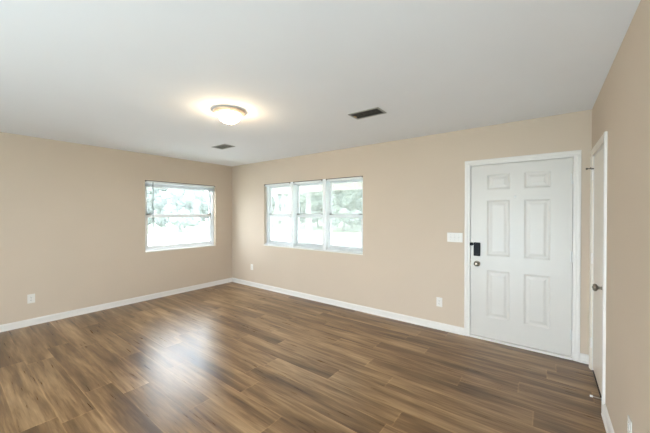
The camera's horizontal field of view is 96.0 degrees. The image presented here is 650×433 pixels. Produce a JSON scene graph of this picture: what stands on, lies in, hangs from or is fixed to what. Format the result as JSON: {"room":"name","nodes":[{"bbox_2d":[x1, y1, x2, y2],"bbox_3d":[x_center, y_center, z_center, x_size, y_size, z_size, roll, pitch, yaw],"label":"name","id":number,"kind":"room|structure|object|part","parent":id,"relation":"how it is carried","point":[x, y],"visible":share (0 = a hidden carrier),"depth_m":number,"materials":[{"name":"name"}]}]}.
{"room":"empty living room","nodes":[
{"label":"empty living room","id":0,"kind":"room"},
{"bbox_2d":[0,132,231,324],"bbox_3d":[-3.897,0.245,3.780,0.150,2.540,6.200,0,1,37],"label":"wall","id":1,"kind":"structure","parent":0,"point":[72,215],"depth_m":4.24,"materials":[{"name":"beige paint"}]},
{"bbox_2d":[27,294,34,303],"bbox_3d":[-3.800,1.070,3.783,0.008,0.116,0.072,0,1,37],"label":"wall outlet","id":2,"kind":"object","parent":1,"relation":"attached to","point":[31,297],"visible":1,"depth_m":3.78,"materials":[{"name":"white plastic"}]},
{"bbox_2d":[0,278,231,331],"bbox_3d":[-3.828,1.373,3.737,0.022,0.085,6.200,0,1,37],"label":"baseboard","id":3,"kind":"structure","parent":1,"relation":"attached to","point":[29,322],"depth_m":4.37,"materials":[{"name":"white paint"}]},
{"bbox_2d":[145,183,215,252],"bbox_3d":[-2.651,0.002,5.416,0.162,1.208,1.295,0,1,37],"label":"window","id":4,"kind":"structure","parent":1,"relation":"in","point":[155,248],"depth_m":5.44,"materials":[{"name":"white plastic"}]},
{"bbox_3d":[-2.698,-0.276,5.448,0.026,0.570,1.219,0,1,37],"label":"sash","id":5,"kind":"part","parent":4,"relation":"part of","materials":[{"name":"clear glass"}]},
{"bbox_3d":[-2.672,0.266,5.434,0.026,0.582,1.219,0,1,37],"label":"sash","id":6,"kind":"part","parent":4,"relation":"part of","materials":[{"name":"clear glass"}]},
{"bbox_2d":[145,180,214,221],"bbox_3d":[-2.614,-0.254,5.385,0.045,0.694,1.295,0,1,37],"label":"mini blind","id":7,"kind":"object","parent":4,"relation":"attached to","point":[148,184],"visible":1,"depth_m":5.31,"materials":[{"name":"white plastic"}]},
{"bbox_3d":[-2.619,-0.484,5.388,0.024,0.012,1.281,0,1,37],"label":"rail","id":8,"kind":"part","parent":7,"relation":"part of","materials":[{"name":"white plastic"}]},
{"bbox_3d":[-2.616,0.597,5.394,0.074,0.018,1.295,0,1,37],"label":"sill","id":9,"kind":"part","parent":4,"relation":"part of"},
{"bbox_2d":[0,282,605,432],"bbox_3d":[-1.577,1.480,2.041,5.660,0.100,6.200,0,1,37],"label":"floor","id":10,"kind":"structure","parent":0,"point":[231,357],"depth_m":2.58,"materials":[{"name":"wood"}]},
{"bbox_2d":[0,0,640,166],"bbox_3d":[-1.577,-1.085,2.020,5.960,0.150,6.500,0,1,37],"label":"ceiling","id":11,"kind":"structure","parent":0,"point":[140,76],"depth_m":1.96,"materials":[{"name":"paint"}]},
{"bbox_2d":[212,144,234,148],"bbox_3d":[-1.508,-1.024,4.338,0.330,0.010,0.185,0,1,37],"label":"ceiling vent","id":12,"kind":"object","parent":11,"relation":"in","point":[223,146],"visible":1,"depth_m":4.33,"materials":[{"name":"grey metal"}]},
{"bbox_2d":[213,106,244,124],"bbox_3d":[-0.927,-0.949,2.833,0.300,0.136,0.300,0,1,37],"label":"ceiling light","id":13,"kind":"object","parent":11,"relation":"attached to","point":[229,115],"visible":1,"depth_m":2.75,"materials":[{"name":"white glass"}]},
{"bbox_3d":[-0.927,-0.940,2.833,0.215,0.087,0.215,0,1,37],"label":"lamp shade","id":14,"kind":"part","parent":13,"relation":"part of","materials":[{"name":"white glass"}]},
{"bbox_2d":[348,107,385,119],"bbox_3d":[0.417,-1.009,2.902,0.333,0.018,0.190,0,1,37],"label":"ceiling vent","id":15,"kind":"object","parent":11,"relation":"in","point":[374,111],"visible":1,"depth_m":2.90,"materials":[{"name":"grey metal"}]},
{"bbox_2d":[232,109,591,354],"bbox_3d":[0.335,0.238,4.566,5.960,2.540,0.150,0,1,37],"label":"wall","id":16,"kind":"structure","parent":0,"point":[414,188],"depth_m":3.93,"materials":[{"name":"beige paint"}]},
{"bbox_2d":[264,182,294,247],"bbox_3d":[-0.823,-0.018,5.427,0.752,1.168,0.162,0,1,37],"label":"window","id":17,"kind":"structure","parent":16,"relation":"in","point":[292,185],"depth_m":5.39,"materials":[{"name":"white plastic"}]},
{"bbox_2d":[264,182,290,245],"bbox_3d":[-0.877,-0.032,5.412,0.683,1.140,0.039,0,1,37],"label":"mini blind","id":18,"kind":"object","parent":17,"relation":"attached to","point":[268,237],"visible":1,"depth_m":5.40,"materials":[{"name":"white plastic"}]},
{"bbox_3d":[-0.863,0.557,5.407,0.718,0.018,0.074,0,1,37],"label":"sill","id":19,"kind":"part","parent":17,"relation":"part of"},
{"bbox_3d":[-0.802,-0.277,5.481,0.642,0.570,0.026,0,1,37],"label":"sash","id":20,"kind":"part","parent":17,"relation":"part of","materials":[{"name":"clear glass"}]},
{"bbox_3d":[-0.821,0.246,5.460,0.642,0.542,0.026,0,1,37],"label":"sash","id":21,"kind":"part","parent":17,"relation":"part of","materials":[{"name":"clear glass"}]},
{"bbox_2d":[291,179,327,250],"bbox_3d":[-0.250,-0.014,4.994,0.752,1.168,0.162,0,1,37],"label":"window","id":22,"kind":"structure","parent":16,"relation":"in","point":[324,214],"depth_m":4.92,"materials":[{"name":"white plastic"}]},
{"bbox_3d":[-0.290,0.561,4.974,0.718,0.018,0.074,0,1,37],"label":"sill","id":23,"kind":"part","parent":22,"relation":"part of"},
{"bbox_2d":[293,179,322,248],"bbox_3d":[-0.290,-0.028,4.969,0.648,1.140,0.039,0,1,37],"label":"mini blind","id":24,"kind":"object","parent":22,"relation":"attached to","point":[320,180],"visible":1,"depth_m":4.95,"materials":[{"name":"white plastic"}]},
{"bbox_3d":[-0.241,-0.024,5.033,0.718,1.150,0.090,0,1,37],"label":"frame","id":25,"kind":"part","parent":22,"relation":"part of","materials":[{"name":"white plastic"}]},
{"bbox_3d":[-0.247,0.249,5.027,0.642,0.542,0.026,0,1,37],"label":"sash","id":26,"kind":"part","parent":22,"relation":"part of","materials":[{"name":"clear glass"}]},
{"bbox_3d":[-0.228,-0.273,5.048,0.642,0.570,0.026,0,1,37],"label":"sash","id":27,"kind":"part","parent":22,"relation":"part of","materials":[{"name":"clear glass"}]},
{"bbox_2d":[324,179,362,254],"bbox_3d":[0.310,-0.011,4.572,0.718,1.168,0.162,0,1,37],"label":"window","id":28,"kind":"structure","parent":16,"relation":"in","point":[360,215],"depth_m":4.62,"materials":[{"name":"white plastic"}]},
{"bbox_3d":[0.284,0.565,4.542,0.718,0.018,0.074,0,1,37],"label":"sill","id":29,"kind":"part","parent":28,"relation":"part of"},
{"bbox_2d":[326,176,362,252],"bbox_3d":[0.298,-0.024,4.526,0.683,1.140,0.039,0,1,37],"label":"mini blind","id":30,"kind":"object","parent":28,"relation":"attached to","point":[354,177],"visible":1,"depth_m":4.51,"materials":[{"name":"white plastic"}]},
{"bbox_3d":[0.300,0.539,4.534,0.669,0.012,0.024,0,1,37],"label":"rail","id":31,"kind":"part","parent":30,"relation":"part of","materials":[{"name":"white plastic"}]},
{"bbox_3d":[0.326,0.253,4.595,0.642,0.542,0.026,0,1,37],"label":"sash","id":32,"kind":"part","parent":28,"relation":"part of","materials":[{"name":"clear glass"}]},
{"bbox_3d":[0.345,-0.269,4.616,0.642,0.570,0.026,0,1,37],"label":"sash","id":33,"kind":"part","parent":28,"relation":"part of","materials":[{"name":"clear glass"}]},
{"bbox_2d":[232,278,463,334],"bbox_3d":[-0.162,1.363,4.842,4.546,0.085,0.022,0,1,37],"label":"baseboard","id":34,"kind":"structure","parent":16,"relation":"attached to","point":[405,318],"depth_m":4.28,"materials":[{"name":"white paint"}]},
{"bbox_2d":[436,297,441,306],"bbox_3d":[1.427,1.075,3.650,0.072,0.116,0.008,0,1,37],"label":"wall outlet","id":35,"kind":"object","parent":16,"relation":"attached to","point":[438,299],"visible":1,"depth_m":3.65,"materials":[{"name":"white plastic"}]},
{"bbox_2d":[447,232,462,242],"bbox_3d":[1.566,0.260,3.532,0.176,0.114,0.018,0,1,37],"label":"light switch","id":36,"kind":"object","parent":16,"relation":"attached to","point":[451,237],"visible":1,"depth_m":3.53,"materials":[{"name":"white plastic"}]},
{"bbox_2d":[464,150,581,361],"bbox_3d":[2.098,0.388,3.192,1.040,2.063,0.202,0,1,37],"label":"door","id":37,"kind":"structure","parent":16,"relation":"in","point":[522,232],"depth_m":3.12,"materials":[{"name":"white paint"}]},
{"bbox_2d":[579,353,588,363],"bbox_3d":[2.508,1.380,2.828,0.084,0.085,0.022,0,1,37],"label":"baseboard","id":38,"kind":"structure","parent":16,"relation":"attached to","point":[584,358],"depth_m":2.83,"materials":[{"name":"white paint"}]},
{"bbox_3d":[1.004,-0.962,5.743,8.300,0.120,2.548,0,1,37],"label":"porch roof","id":39,"kind":"structure","parent":16,"relation":"attached to","visible":0},
{"bbox_2d":[272,182,361,193],"bbox_3d":[1.506,-0.771,6.410,8.100,0.268,0.120,0,1,37],"label":"beam","id":40,"kind":"structure","parent":39,"relation":"attached to","point":[313,187],"depth_m":7.58,"materials":[{"name":"beige paint"}]},
{"bbox_2d":[592,0,649,432],"bbox_3d":[0.742,0.274,0.282,0.150,2.540,6.200,0,1,37],"label":"wall","id":41,"kind":"structure","parent":0,"point":[621,108],"depth_m":1.53,"materials":[{"name":"beige paint"}]},
{"bbox_2d":[586,131,607,411],"bbox_3d":[2.285,0.411,2.393,0.223,2.033,0.818,0,1,37],"label":"door","id":42,"kind":"structure","parent":41,"relation":"in","point":[598,159],"depth_m":2.42,"materials":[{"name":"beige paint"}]},
{"bbox_3d":[2.267,0.410,2.443,0.017,2.032,0.761,0,1,37],"label":"casing","id":43,"kind":"part","parent":42,"relation":"part of","materials":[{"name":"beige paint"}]},
{"bbox_3d":[2.064,0.543,2.209,0.066,0.066,0.066,0,1,37],"label":"knob","id":44,"kind":"part","parent":42,"relation":"part of","materials":[{"name":"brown metal"}]},
{"bbox_3d":[2.020,0.413,2.117,0.017,2.032,0.057,0,1,37],"label":"casing","id":45,"kind":"part","parent":42,"relation":"part of","materials":[{"name":"white paint"}]},
{"bbox_2d":[601,403,614,432],"bbox_3d":[0.404,1.404,-0.014,0.022,0.085,5.304,0,1,37],"label":"baseboard","id":46,"kind":"structure","parent":41,"relation":"attached to","point":[605,415],"depth_m":1.98,"materials":[{"name":"white paint"}]},
{"bbox_2d":[627,415,631,432],"bbox_3d":[1.543,1.084,1.482,0.008,0.116,0.072,0,1,37],"label":"wall outlet","id":47,"kind":"object","parent":41,"relation":"attached to","point":[629,423],"visible":1,"depth_m":1.47,"materials":[{"name":"white plastic"}]},
{"label":"outside","id":48,"kind":"structure","parent":0,"visible":0},
{"bbox_2d":[148,220,360,244],"bbox_3d":[-0.923,1.543,24.219,100.000,0.200,110.000,0,1,37],"label":"ground","id":49,"kind":"structure","parent":48,"point":[203,228],"depth_m":26.69,"materials":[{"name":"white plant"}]},
{"bbox_2d":[147,194,154,224],"bbox_3d":[-18.892,-1.439,29.189,3.585,5.752,4.410,0,0,-11],"label":"tree","id":50,"kind":"object","parent":49,"relation":"on","point":[150,209],"visible":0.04,"depth_m":30.08,"materials":[{"name":"green plant"}]},
{"bbox_2d":[147,188,154,201],"bbox_3d":[-15.967,-1.397,23.071,4.076,5.735,4.029,0,1,37],"label":"tree","id":51,"kind":"object","parent":49,"relation":"on","point":[149,190],"visible":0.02,"depth_m":23.67,"materials":[{"name":"green plant"}]},
{"bbox_2d":[147,187,168,226],"bbox_3d":[-20.957,-2.116,35.606,4.658,6.966,4.593,0,1,37],"label":"tree","id":52,"kind":"object","parent":49,"relation":"on","point":[153,195],"visible":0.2,"depth_m":34.64,"materials":[{"name":"green plant"}]},
{"bbox_2d":[151,187,205,230],"bbox_3d":[-13.144,-1.512,26.491,4.564,5.937,4.051,0,1,-28],"label":"tree","id":53,"kind":"object","parent":49,"relation":"on","point":[181,199],"visible":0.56,"depth_m":25.78,"materials":[{"name":"green plant"}]},
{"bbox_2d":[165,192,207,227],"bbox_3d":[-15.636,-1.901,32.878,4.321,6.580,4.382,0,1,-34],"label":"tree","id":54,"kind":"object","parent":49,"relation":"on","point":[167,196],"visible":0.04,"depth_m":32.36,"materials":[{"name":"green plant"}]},
{"bbox_2d":[200,209,205,221],"bbox_3d":[-17.888,-2.490,39.865,4.359,7.653,4.168,0,1,22],"label":"tree","id":55,"kind":"object","parent":49,"relation":"on","point":[201,212],"visible":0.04,"depth_m":40.30,"materials":[{"name":"green plant"}]},
{"bbox_2d":[200,193,208,221],"bbox_3d":[-10.770,-1.262,30.500,3.687,5.386,4.169,0,0,5],"label":"tree","id":56,"kind":"object","parent":49,"relation":"on","point":[204,206],"visible":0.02,"depth_m":29.04,"materials":[{"name":"green plant"}]},
{"bbox_2d":[271,193,288,227],"bbox_3d":[-5.686,-1.969,32.294,4.217,6.776,4.196,0,0,-14],"label":"tree","id":57,"kind":"object","parent":49,"relation":"on","point":[279,196],"visible":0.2,"depth_m":32.50,"materials":[{"name":"green plant"}]},
{"bbox_2d":[274,193,304,225],"bbox_3d":[-4.687,-1.970,37.985,4.565,6.684,4.355,0,1,37],"label":"tree","id":58,"kind":"object","parent":49,"relation":"on","point":[302,209],"visible":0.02,"depth_m":37.39,"materials":[{"name":"green plant"}]},
{"bbox_2d":[286,191,322,228],"bbox_3d":[-2.186,-1.863,29.548,4.118,6.543,4.422,0,1,37],"label":"tree","id":59,"kind":"object","parent":49,"relation":"on","point":[303,196],"visible":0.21,"depth_m":28.66,"materials":[{"name":"green plant"}]},
{"bbox_2d":[304,193,333,226],"bbox_3d":[-0.592,-1.491,34.995,4.196,5.748,4.449,0,1,37],"label":"tree","id":60,"kind":"object","parent":49,"relation":"on","point":[319,209],"visible":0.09,"depth_m":34.40,"materials":[{"name":"green plant"}]},
{"bbox_2d":[319,189,360,231],"bbox_3d":[1.756,-1.941,26.603,4.420,6.755,4.817,0,1,37],"label":"tree","id":61,"kind":"object","parent":49,"relation":"on","point":[343,202],"visible":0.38,"depth_m":25.95,"materials":[{"name":"green plant"}]},
{"bbox_2d":[337,189,361,226],"bbox_3d":[2.890,-1.604,32.115,3.829,5.993,4.542,0,1,37],"label":"tree","id":62,"kind":"object","parent":49,"relation":"on","point":[357,204],"visible":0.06,"depth_m":30.79,"materials":[{"name":"green plant"}]},
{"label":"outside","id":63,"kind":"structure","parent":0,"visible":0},
{"bbox_2d":[148,233,360,250],"bbox_3d":[-11.699,1.544,10.426,17.400,0.029,23.000,0,1,37],"label":"driveway","id":64,"kind":"structure","parent":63,"point":[170,238],"depth_m":18.88,"materials":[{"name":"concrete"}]},
{"bbox_2d":[306,192,313,243],"bbox_3d":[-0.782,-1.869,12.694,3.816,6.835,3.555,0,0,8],"label":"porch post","id":65,"kind":"object","parent":64,"relation":"on","point":[308,197],"visible":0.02,"depth_m":12.58,"materials":[{"name":"white"}]}
]}

